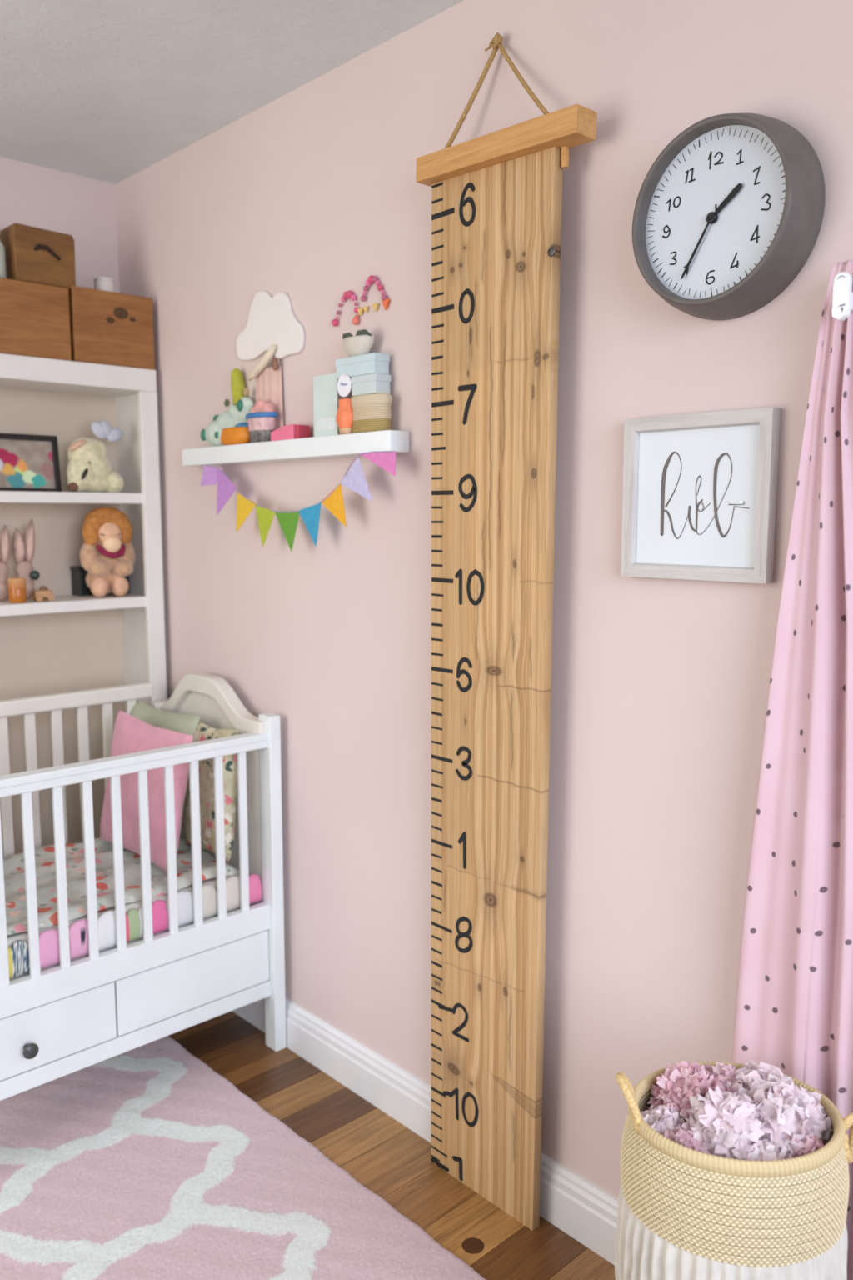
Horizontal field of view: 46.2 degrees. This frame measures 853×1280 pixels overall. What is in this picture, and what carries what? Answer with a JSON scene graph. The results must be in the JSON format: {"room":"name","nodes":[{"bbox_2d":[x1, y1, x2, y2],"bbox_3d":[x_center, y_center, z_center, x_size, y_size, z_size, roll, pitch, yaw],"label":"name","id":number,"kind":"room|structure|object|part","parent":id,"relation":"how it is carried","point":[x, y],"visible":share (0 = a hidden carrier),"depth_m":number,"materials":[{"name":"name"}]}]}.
{"room":"baby nursery","nodes":[
{"label":"baby nursery","id":0,"kind":"room"},
{"bbox_2d":[0,156,119,292],"bbox_3d":[-2.059,-0.056,2.165,3.000,2.400,0.080,-7,10,-43],"label":"wall","id":1,"kind":"structure","parent":0,"point":[84,208],"depth_m":2.92,"materials":[{"name":"pink paint"}]},
{"bbox_2d":[0,0,464,184],"bbox_3d":[-0.481,-1.075,0.393,3.080,0.060,4.620,-7,10,-43],"label":"ceiling","id":2,"kind":"structure","parent":0,"point":[107,91],"depth_m":2.20,"materials":[{"name":"paint"}]},
{"bbox_2d":[168,1010,615,1279],"bbox_3d":[-0.490,1.358,0.645,2.999,0.030,4.559,-7,10,-43],"label":"floor","id":3,"kind":"structure","parent":0,"point":[383,1155],"depth_m":2.23,"materials":[{"name":"brown wood"}]},
{"bbox_2d":[0,353,166,854],"bbox_3d":[-1.220,0.162,2.734,1.000,1.828,0.227,-7,10,-43],"label":"bookcase","id":4,"kind":"object","parent":3,"relation":"on","point":[68,642],"visible":0.61,"depth_m":2.94,"materials":[{"name":"white wood"}]},
{"bbox_2d":[0,525,9,600],"bbox_3d":[-1.181,-0.212,2.763,0.061,0.210,0.054,-7,10,-43],"label":"rabbit","id":5,"kind":"object","parent":4,"relation":"on","point":[4,535],"visible":0.81,"depth_m":2.75},
{"bbox_2d":[7,577,26,603],"bbox_3d":[-1.118,-0.136,2.729,0.047,0.067,0.047,-7,10,-43],"label":"candle","id":6,"kind":"object","parent":4,"relation":"on","point":[17,586],"visible":1,"depth_m":2.71,"materials":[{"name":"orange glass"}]},
{"bbox_2d":[11,518,34,599],"bbox_3d":[-1.130,-0.226,2.809,0.061,0.227,0.055,-3,8,-21],"label":"rabbit","id":7,"kind":"object","parent":4,"relation":"on","point":[23,547],"visible":0.67,"depth_m":2.80},
{"bbox_2d":[0,432,61,491],"bbox_3d":[-1.147,-0.480,2.707,0.308,0.159,0.030,-7,10,-43],"label":"photo frame","id":8,"kind":"object","parent":4,"relation":"on","point":[28,462],"visible":0.99,"depth_m":2.75,"materials":[{"name":"multicoloured paper"}]},
{"bbox_2d":[30,570,39,589],"bbox_3d":[-1.101,-0.154,2.812,0.027,0.083,0.027,-7,10,-43],"label":"ornament","id":9,"kind":"object","parent":4,"relation":"on","point":[34,575],"visible":0.86,"depth_m":2.80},
{"bbox_2d":[0,277,71,360],"bbox_3d":[-1.192,-0.844,2.633,0.434,0.192,0.200,-7,10,-43],"label":"wooden box","id":10,"kind":"object","parent":4,"relation":"on","point":[35,317],"visible":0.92,"depth_m":2.64,"materials":[{"name":"brown wood"}]},
{"bbox_2d":[0,229,6,278],"bbox_3d":[-1.141,-1.005,2.599,0.084,0.134,0.084,-7,10,-43],"label":"glass jar","id":11,"kind":"object","parent":10,"relation":"on","point":[2,257],"visible":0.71,"depth_m":2.59,"materials":[{"name":"white glass"}]},
{"bbox_2d":[0,222,75,289],"bbox_3d":[-1.067,-1.025,2.714,0.166,0.147,0.180,-7,10,-43],"label":"wooden box","id":12,"kind":"object","parent":10,"relation":"on","point":[36,255],"visible":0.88,"depth_m":2.64,"materials":[{"name":"brown wood"}]},
{"bbox_2d":[30,585,54,601],"bbox_3d":[-1.069,-0.130,2.780,0.050,0.042,0.043,-7,10,-43],"label":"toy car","id":13,"kind":"object","parent":4,"relation":"on","point":[43,593],"visible":1,"depth_m":2.77,"materials":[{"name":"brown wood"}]},
{"bbox_3d":[-1.223,-0.382,2.670,0.950,0.030,0.209,-7,10,-43],"label":"shelf","id":14,"kind":"part","parent":4,"relation":"part of","materials":[{"name":"white wood"}]},
{"bbox_3d":[-1.223,-0.084,2.707,0.950,0.030,0.209,-7,10,-43],"label":"shelf","id":15,"kind":"part","parent":4,"relation":"part of","materials":[{"name":"white wood"}]},
{"bbox_2d":[65,420,124,492],"bbox_3d":[-0.962,-0.524,2.867,0.179,0.209,0.134,-7,10,-43],"label":"plush animal","id":16,"kind":"object","parent":4,"relation":"on","point":[88,466],"visible":0.99,"depth_m":2.83},
{"bbox_2d":[70,565,129,595],"bbox_3d":[-0.983,-0.181,3.015,0.161,0.086,0.062,-7,10,-43],"label":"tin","id":17,"kind":"object","parent":4,"relation":"on","point":[79,587],"visible":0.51,"depth_m":2.95,"materials":[{"name":"black metal"}]},
{"bbox_3d":[-0.983,-0.217,3.010,0.161,0.012,0.062,-7,10,-43],"label":"lid","id":18,"kind":"part","parent":17,"relation":"part of","materials":[{"name":"black metal"}]},
{"bbox_2d":[80,506,134,597],"bbox_3d":[-0.931,-0.258,2.920,0.141,0.262,0.142,0,7,-2],"label":"lion","id":19,"kind":"object","parent":4,"relation":"on","point":[107,552],"visible":1,"depth_m":2.88,"materials":[{"name":"beige fabric"}]},
{"bbox_2d":[81,506,133,544],"bbox_3d":[-0.940,-0.333,2.916,0.150,0.112,0.094,-7,10,-43],"label":"mane","id":20,"kind":"object","parent":19,"relation":"attached to","point":[100,524],"depth_m":2.87,"materials":[{"name":"orange fur"}]},
{"bbox_2d":[68,285,154,369],"bbox_3d":[-0.939,-0.878,2.866,0.238,0.202,0.202,-7,10,-43],"label":"wooden box","id":21,"kind":"object","parent":4,"relation":"on","point":[107,327],"visible":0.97,"depth_m":2.79,"materials":[{"name":"brown wood"}]},
{"bbox_2d":[94,276,114,292],"bbox_3d":[-0.908,-0.996,2.819,0.055,0.045,0.055,-7,10,-43],"label":"jar","id":22,"kind":"object","parent":21,"relation":"on","point":[104,283],"visible":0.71,"depth_m":2.80,"materials":[{"name":"white ceramic"}]},
{"bbox_3d":[-0.908,-1.014,2.816,0.055,0.009,0.055,-7,10,-43],"label":"lid","id":23,"kind":"part","parent":22,"relation":"part of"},
{"bbox_3d":[-0.866,0.134,3.068,0.023,1.800,0.221,-7,10,-43],"label":"panel","id":24,"kind":"part","parent":4,"relation":"part of","materials":[{"name":"white wood"}]},
{"bbox_2d":[0,672,286,1100],"bbox_3d":[-0.920,0.621,2.499,0.954,0.975,0.598,-7,10,-43],"label":"crib","id":25,"kind":"object","parent":3,"relation":"on","point":[56,1022],"visible":0.88,"depth_m":2.43,"materials":[{"name":"white paint"}]},
{"bbox_3d":[-0.871,0.897,2.189,0.034,0.034,0.031,-7,10,-43],"label":"knob","id":26,"kind":"part","parent":25,"relation":"part of","materials":[{"name":"grey metal"}]},
{"bbox_3d":[-0.896,0.884,2.194,0.448,0.137,0.015,-7,10,-43],"label":"drawer","id":27,"kind":"part","parent":25,"relation":"part of","materials":[{"name":"white paint"}]},
{"bbox_3d":[-1.118,0.181,2.637,0.855,0.043,0.036,-7,10,-43],"label":"rail","id":28,"kind":"part","parent":25,"relation":"part of","materials":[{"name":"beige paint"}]},
{"bbox_2d":[7,875,240,981],"bbox_3d":[-0.938,0.683,2.511,0.833,0.121,0.460,-7,10,-43],"label":"mattress","id":29,"kind":"object","parent":25,"relation":"on","point":[137,905],"visible":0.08,"depth_m":2.38,"materials":[{"name":"fabric"}]},
{"bbox_2d":[3,837,239,938],"bbox_3d":[-0.935,0.605,2.500,0.822,0.057,0.450,-7,10,-43],"label":"quilt","id":30,"kind":"object","parent":29,"relation":"on","point":[13,866],"visible":0.47,"depth_m":2.50,"materials":[{"name":"white fabric"}]},
{"bbox_2d":[100,710,193,872],"bbox_3d":[-0.739,0.392,2.618,0.357,0.381,0.096,6,9,40],"label":"pillow","id":31,"kind":"object","parent":30,"relation":"on","point":[131,734],"visible":0.64,"depth_m":2.58,"materials":[{"name":"pink fabric"}]},
{"bbox_2d":[100,700,199,825],"bbox_3d":[-0.768,0.367,2.766,0.156,0.348,0.345,-7,10,-43],"label":"pillow","id":32,"kind":"object","parent":30,"relation":"on","point":[182,723],"visible":0.2,"depth_m":2.73,"materials":[{"name":"green fabric"}]},
{"bbox_2d":[185,721,238,862],"bbox_3d":[-0.568,0.395,2.640,0.080,0.343,0.202,-7,10,-43],"label":"pillow","id":33,"kind":"object","parent":30,"relation":"on","point":[202,732],"visible":0.56,"depth_m":2.59,"materials":[{"name":"beige fabric"}]},
{"bbox_3d":[-0.741,0.293,2.269,0.890,0.039,0.042,-7,10,-43],"label":"rail","id":34,"kind":"part","parent":25,"relation":"part of","materials":[{"name":"white paint"}]},
{"bbox_2d":[7,874,262,979],"bbox_3d":[-0.755,0.681,2.343,0.860,0.090,0.025,-7,10,-43],"label":"bumper cover","id":35,"kind":"object","parent":25,"relation":"attached to","point":[18,953],"visible":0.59,"depth_m":2.38,"materials":[{"name":"fabric"}]},
{"bbox_3d":[-0.742,0.958,2.353,0.881,0.042,0.022,-7,10,-43],"label":"rail","id":36,"kind":"part","parent":25,"relation":"part of","materials":[{"name":"white paint"}]},
{"bbox_3d":[-0.784,0.612,3.005,0.066,0.868,0.048,-7,10,-43],"label":"post","id":37,"kind":"part","parent":25,"relation":"part of","materials":[{"name":"beige paint"}]},
{"bbox_3d":[-0.575,0.847,2.492,0.424,0.137,0.015,-7,10,-43],"label":"drawer","id":38,"kind":"part","parent":25,"relation":"part of","materials":[{"name":"white paint"}]},
{"bbox_3d":[-0.598,0.179,2.754,0.041,0.162,0.556,-7,10,-43],"label":"headboard","id":39,"kind":"part","parent":25,"relation":"part of","materials":[{"name":"beige paint"}]},
{"bbox_3d":[-0.593,0.448,2.792,0.012,0.645,0.556,-7,10,-43],"label":"panel","id":40,"kind":"part","parent":25,"relation":"part of","materials":[{"name":"beige paint"}]},
{"bbox_3d":[-0.404,0.641,2.622,0.034,0.905,0.052,-7,10,-43],"label":"post","id":41,"kind":"part","parent":25,"relation":"part of","materials":[{"name":"white paint"}]},
{"bbox_2d":[0,1035,486,1279],"bbox_3d":[-0.778,1.202,1.720,1.498,0.013,1.620,-7,10,-43],"label":"rug","id":42,"kind":"object","parent":3,"relation":"on","point":[145,1162],"visible":0.91,"depth_m":2.09,"materials":[{"name":"pink carpet"}]},
{"bbox_2d":[461,1237,484,1254],"bbox_3d":[0.091,1.180,1.948,0.044,0.001,0.044,-7,10,-43],"label":"wood knot","id":43,"kind":"object","parent":3,"relation":"on","point":[472,1245],"depth_m":1.95,"materials":[{"name":"brown wood"}]},
{"bbox_2d":[615,1060,852,1279],"bbox_3d":[0.435,0.926,1.445,0.311,0.628,0.281,-4,8,-26],"label":"storage basket","id":44,"kind":"object","parent":3,"relation":"on","point":[684,1213],"visible":0.83,"depth_m":1.32,"materials":[{"name":"fabric"}]},
{"bbox_3d":[0.285,0.647,1.415,0.035,0.067,0.073,0,7,2],"label":"handle","id":45,"kind":"part","parent":44,"relation":"part of","materials":[{"name":"fabric"}]},
{"bbox_2d":[640,1104,684,1134],"bbox_3d":[0.335,0.700,1.421,0.075,0.078,0.076,-2,8,-19],"label":"flower","id":46,"kind":"object","parent":44,"relation":"in","point":[659,1117],"visible":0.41,"depth_m":1.41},
{"bbox_2d":[660,1123,710,1154],"bbox_3d":[0.357,0.712,1.379,0.082,0.082,0.088,-1,7,-9],"label":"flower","id":47,"kind":"object","parent":44,"relation":"in","point":[680,1136],"visible":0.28,"depth_m":1.37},
{"bbox_2d":[647,1060,725,1122],"bbox_3d":[0.387,0.682,1.465,0.129,0.122,0.123,-7,10,-43],"label":"pompom","id":48,"kind":"object","parent":44,"relation":"in","point":[683,1081],"visible":0.54,"depth_m":1.45,"materials":[{"name":"pink paper"}]},
{"bbox_2d":[704,1061,742,1096],"bbox_3d":[0.448,0.683,1.482,0.110,0.109,0.109,-7,10,-43],"label":"flower","id":49,"kind":"object","parent":44,"relation":"in","point":[726,1074],"visible":0.22,"depth_m":1.47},
{"bbox_2d":[682,1085,768,1159],"bbox_3d":[0.413,0.687,1.391,0.120,0.121,0.121,-7,10,-43],"label":"pompom","id":50,"kind":"object","parent":44,"relation":"in","point":[727,1123],"visible":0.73,"depth_m":1.36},
{"bbox_2d":[730,1058,793,1095],"bbox_3d":[0.489,0.678,1.465,0.113,0.108,0.115,-7,10,-43],"label":"pompom","id":51,"kind":"object","parent":44,"relation":"in","point":[752,1074],"visible":0.26,"depth_m":1.46,"materials":[{"name":"paper"}]},
{"bbox_2d":[745,1135,792,1161],"bbox_3d":[0.456,0.713,1.343,0.079,0.079,0.078,-7,10,-43],"label":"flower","id":52,"kind":"object","parent":44,"relation":"in","point":[767,1151],"visible":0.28,"depth_m":1.33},
{"bbox_2d":[742,1080,823,1158],"bbox_3d":[0.493,0.682,1.406,0.126,0.121,0.117,-7,10,-43],"label":"pompom","id":53,"kind":"object","parent":44,"relation":"in","point":[782,1107],"visible":0.6,"depth_m":1.38,"materials":[{"name":"paper"}]},
{"bbox_2d":[782,1129,824,1158],"bbox_3d":[0.513,0.708,1.366,0.080,0.079,0.077,-7,10,-43],"label":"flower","id":54,"kind":"object","parent":44,"relation":"in","point":[812,1145],"visible":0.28,"depth_m":1.35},
{"bbox_2d":[798,1085,833,1145],"bbox_3d":[0.537,0.690,1.431,0.092,0.092,0.092,-7,10,-43],"label":"pompom","id":55,"kind":"object","parent":44,"relation":"in","point":[817,1111],"visible":0.19,"depth_m":1.41,"materials":[{"name":"white paper"}]},
{"bbox_3d":[0.589,0.692,1.393,0.058,0.068,0.022,-7,10,-43],"label":"handle","id":56,"kind":"part","parent":44,"relation":"part of","materials":[{"name":"fabric"}]},
{"bbox_2d":[115,0,852,1198],"bbox_3d":[0.616,0.020,1.560,0.080,2.400,4.620,-7,10,-43],"label":"wall","id":57,"kind":"structure","parent":0,"point":[660,687],"depth_m":1.95,"materials":[{"name":"pink paint"}]},
{"bbox_2d":[236,290,304,360],"bbox_3d":[-0.391,-0.781,2.480,0.010,0.173,0.288,-7,10,-43],"label":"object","id":58,"kind":"object","parent":57,"relation":"attached to","point":[272,320],"visible":0.96,"depth_m":2.46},
{"bbox_2d":[182,430,409,466],"bbox_3d":[-0.352,-0.462,2.442,0.060,0.044,0.867,-7,10,-43],"label":"wall shelf","id":59,"kind":"object","parent":57,"relation":"attached to","point":[350,444],"visible":0.99,"depth_m":2.34,"materials":[{"name":"white paint"}]},
{"bbox_2d":[200,411,234,446],"bbox_3d":[-0.539,-0.553,2.632,0.052,0.089,0.153,-7,10,-43],"label":"turtle","id":60,"kind":"object","parent":59,"relation":"on","point":[212,434],"visible":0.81,"depth_m":2.61},
{"bbox_2d":[200,429,205,440],"bbox_3d":[-0.595,-0.546,2.664,0.012,0.032,0.024,-7,10,-43],"label":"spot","id":61,"kind":"object","parent":60,"relation":"attached to","point":[203,431],"depth_m":2.66,"materials":[{"name":"teal fabric"}]},
{"bbox_2d":[214,431,218,438],"bbox_3d":[-0.547,-0.536,2.614,0.012,0.020,0.024,-7,10,-43],"label":"light","id":62,"kind":"object","parent":60,"relation":"attached to","point":[216,433],"depth_m":2.61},
{"bbox_2d":[213,415,219,420],"bbox_3d":[-0.553,-0.584,2.639,0.012,0.022,0.036,-7,10,-43],"label":"light","id":63,"kind":"object","parent":60,"relation":"on","point":[216,417],"depth_m":2.63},
{"bbox_2d":[220,422,249,445],"bbox_3d":[-0.492,-0.531,2.580,0.050,0.057,0.136,-7,10,-43],"label":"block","id":64,"kind":"object","parent":59,"relation":"on","point":[239,434],"visible":0.73,"depth_m":2.54,"materials":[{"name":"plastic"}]},
{"bbox_2d":[224,368,254,425],"bbox_3d":[-0.481,-0.602,2.582,0.038,0.195,0.117,-7,10,-43],"label":"dinosaur","id":65,"kind":"object","parent":59,"relation":"on","point":[242,405],"visible":0.71,"depth_m":2.56,"materials":[{"name":"yellow fabric"}]},
{"bbox_2d":[224,399,229,406],"bbox_3d":[-0.520,-0.618,2.604,0.010,0.020,0.022,-7,10,-43],"label":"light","id":66,"kind":"object","parent":65,"relation":"on","point":[227,402],"depth_m":2.60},
{"bbox_2d":[245,400,277,443],"bbox_3d":[-0.411,-0.544,2.491,0.056,0.106,0.116,-7,10,-43],"label":"cupcake","id":67,"kind":"object","parent":59,"relation":"on","point":[262,418],"visible":0.94,"depth_m":2.46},
{"bbox_2d":[247,416,275,430],"bbox_3d":[-0.411,-0.538,2.491,0.050,0.032,0.104,-7,10,-43],"label":"cup","id":68,"kind":"object","parent":67,"relation":"on","point":[255,423],"depth_m":2.46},
{"bbox_2d":[248,344,284,429],"bbox_3d":[-0.405,-0.612,2.499,0.030,0.236,0.129,-7,10,-43],"label":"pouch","id":69,"kind":"object","parent":59,"relation":"on","point":[268,380],"visible":0.62,"depth_m":2.48,"materials":[{"name":"pink fabric"}]},
{"bbox_2d":[270,424,309,440],"bbox_3d":[-0.329,-0.499,2.413,0.040,0.036,0.109,-7,10,-43],"label":"block","id":70,"kind":"object","parent":59,"relation":"on","point":[292,431],"visible":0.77,"depth_m":2.38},
{"bbox_2d":[200,450,395,551],"bbox_3d":[-0.335,-0.323,2.392,0.004,0.222,0.790,-7,10,-43],"label":"bunting","id":71,"kind":"object","parent":59,"relation":"hanging from","point":[355,480],"visible":1,"depth_m":2.35,"materials":[{"name":"multicoloured fabric"}]},
{"bbox_3d":[-0.334,-0.369,2.386,0.004,0.130,0.785,-7,10,-43],"label":"cord","id":72,"kind":"part","parent":71,"relation":"part of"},
{"bbox_2d":[313,373,338,436],"bbox_3d":[-0.217,-0.534,2.285,0.039,0.137,0.088,-7,10,-43],"label":"greeting card","id":73,"kind":"object","parent":59,"relation":"on","point":[325,387],"visible":0.93,"depth_m":2.27,"materials":[{"name":"paper"}]},
{"bbox_2d":[335,398,353,434],"bbox_3d":[-0.180,-0.495,2.214,0.033,0.076,0.055,-7,10,-43],"label":"vase","id":74,"kind":"object","parent":59,"relation":"on","point":[344,417],"visible":1,"depth_m":2.20,"materials":[{"name":"orange ceramic"}]},
{"bbox_2d":[350,393,392,433],"bbox_3d":[-0.122,-0.494,2.189,0.060,0.081,0.126,-7,10,-43],"label":"woven basket","id":75,"kind":"object","parent":59,"relation":"on","point":[372,412],"visible":0.79,"depth_m":2.15,"materials":[{"name":"beige wicker"}]},
{"bbox_2d":[350,373,390,395],"bbox_3d":[-0.121,-0.555,2.180,0.045,0.042,0.085,-7,10,-43],"label":"gift box","id":76,"kind":"object","parent":75,"relation":"on","point":[372,382],"visible":0.91,"depth_m":2.16,"materials":[{"name":"cardboard"}]},
{"bbox_2d":[337,374,351,396],"bbox_3d":[-0.182,-0.562,2.209,0.004,0.049,0.049,-7,10,-43],"label":"tag","id":77,"kind":"object","parent":76,"relation":"hanging from","point":[344,383],"visible":1,"depth_m":2.21,"materials":[{"name":"grey paper"}]},
{"bbox_2d":[335,352,389,379],"bbox_3d":[-0.141,-0.600,2.196,0.045,0.042,0.136,-7,10,-43],"label":"gift box","id":78,"kind":"object","parent":76,"relation":"on","point":[373,362],"visible":0.94,"depth_m":2.16,"materials":[{"name":"cardboard"}]},
{"bbox_2d":[342,329,374,356],"bbox_3d":[-0.150,-0.650,2.199,0.046,0.055,0.098,-7,10,-43],"label":"plant pot","id":79,"kind":"object","parent":78,"relation":"on","point":[362,343],"visible":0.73,"depth_m":2.18,"materials":[{"name":"white ceramic"}]},
{"bbox_3d":[-0.157,-0.667,2.190,0.017,0.017,0.098,-7,10,-43],"label":"trim","id":80,"kind":"part","parent":79,"relation":"part of","materials":[{"name":"green plant"}]},
{"bbox_3d":[-0.141,-0.613,2.194,0.045,0.016,0.136,-7,10,-43],"label":"lid","id":81,"kind":"part","parent":78,"relation":"part of","materials":[{"name":"cardboard"}]},
{"bbox_3d":[-0.121,-0.568,2.178,0.045,0.016,0.085,-7,10,-43],"label":"lid","id":82,"kind":"part","parent":76,"relation":"part of","materials":[{"name":"blue cardboard"}]},
{"bbox_3d":[-0.122,-0.522,2.185,0.060,0.025,0.126,-7,10,-43],"label":"lid","id":83,"kind":"part","parent":75,"relation":"part of","materials":[{"name":"beige wicker"}]},
{"bbox_2d":[331,290,363,326],"bbox_3d":[-0.179,-0.746,2.253,0.017,0.078,0.106,-7,10,-43],"label":"bead garland","id":84,"kind":"object","parent":57,"relation":"attached to","point":[347,294],"visible":1,"depth_m":2.23},
{"bbox_2d":[360,275,389,313],"bbox_3d":[-0.113,-0.756,2.180,0.017,0.080,0.091,-7,10,-43],"label":"bead garland","id":85,"kind":"object","parent":57,"relation":"attached to","point":[372,278],"visible":1,"depth_m":2.17},
{"bbox_2d":[232,998,618,1264],"bbox_3d":[0.607,1.158,1.638,0.020,0.122,4.540,-7,10,-43],"label":"baseboard","id":86,"kind":"structure","parent":57,"relation":"attached to","point":[571,1202],"depth_m":2.33,"materials":[{"name":"white wood"}]},
{"bbox_2d":[415,32,597,1230],"bbox_3d":[0.144,0.022,1.936,0.083,2.303,0.396,-7,10,-43],"label":"ruler","id":87,"kind":"object","parent":57,"relation":"hanging from","point":[497,197],"visible":1,"depth_m":1.94,"materials":[{"name":"brown wood"}]},
{"bbox_3d":[0.140,-1.014,1.831,0.057,0.220,0.291,-7,10,-43],"label":"cord","id":88,"kind":"part","parent":87,"relation":"part of","materials":[{"name":"fabric"}]},
{"bbox_3d":[0.134,-0.889,1.813,0.054,0.057,0.396,-7,10,-43],"label":"hanger rail","id":89,"kind":"part","parent":87,"relation":"part of","materials":[{"name":"brown wood"}]},
{"bbox_2d":[620,406,780,583],"bbox_3d":[0.441,-0.233,1.637,0.024,0.268,0.272,-7,10,-43],"label":"picture frame","id":90,"kind":"object","parent":57,"relation":"attached to","point":[700,490],"visible":1,"depth_m":1.62,"materials":[{"name":"grey wood"}]},
{"bbox_3d":[0.356,-0.245,1.728,0.024,0.268,0.024,-7,10,-43],"label":"frame rail","id":91,"kind":"part","parent":90,"relation":"part of","materials":[{"name":"grey wood"}]},
{"bbox_3d":[0.441,-0.112,1.653,0.024,0.024,0.272,-7,10,-43],"label":"frame rail","id":92,"kind":"part","parent":90,"relation":"part of","materials":[{"name":"grey wood"}]},
{"bbox_3d":[0.441,-0.355,1.622,0.024,0.024,0.272,-7,10,-43],"label":"frame rail","id":93,"kind":"part","parent":90,"relation":"part of","materials":[{"name":"grey wood"}]},
{"bbox_3d":[0.526,-0.222,1.547,0.024,0.268,0.024,-7,10,-43],"label":"frame rail","id":94,"kind":"part","parent":90,"relation":"part of","materials":[{"name":"grey wood"}]},
{"bbox_2d":[632,112,825,319],"bbox_3d":[0.451,-0.650,1.536,0.079,0.297,0.297,-7,10,-43],"label":"wall clock","id":95,"kind":"object","parent":57,"relation":"attached to","point":[730,212],"visible":1,"depth_m":1.51,"materials":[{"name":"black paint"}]},
{"bbox_2d":[731,259,852,1279],"bbox_3d":[0.707,0.355,1.386,0.043,1.753,0.616,-7,10,-43],"label":"curtain","id":96,"kind":"object","parent":57,"relation":"attached to","point":[794,1008],"visible":0.71,"depth_m":1.50,"materials":[{"name":"pink fabric"}]},
{"bbox_2d":[831,271,852,320],"bbox_3d":[0.595,-0.471,1.389,0.095,0.064,0.023,-7,10,-43],"label":"clip","id":97,"kind":"object","parent":57,"relation":"attached to","point":[842,294],"visible":1,"depth_m":1.36,"materials":[{"name":"white plastic"}]},
{"bbox_3d":[0.600,-0.468,1.394,0.081,0.022,0.012,-7,10,-43],"label":"stem","id":98,"kind":"part","parent":97,"relation":"part of","materials":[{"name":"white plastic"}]}
]}

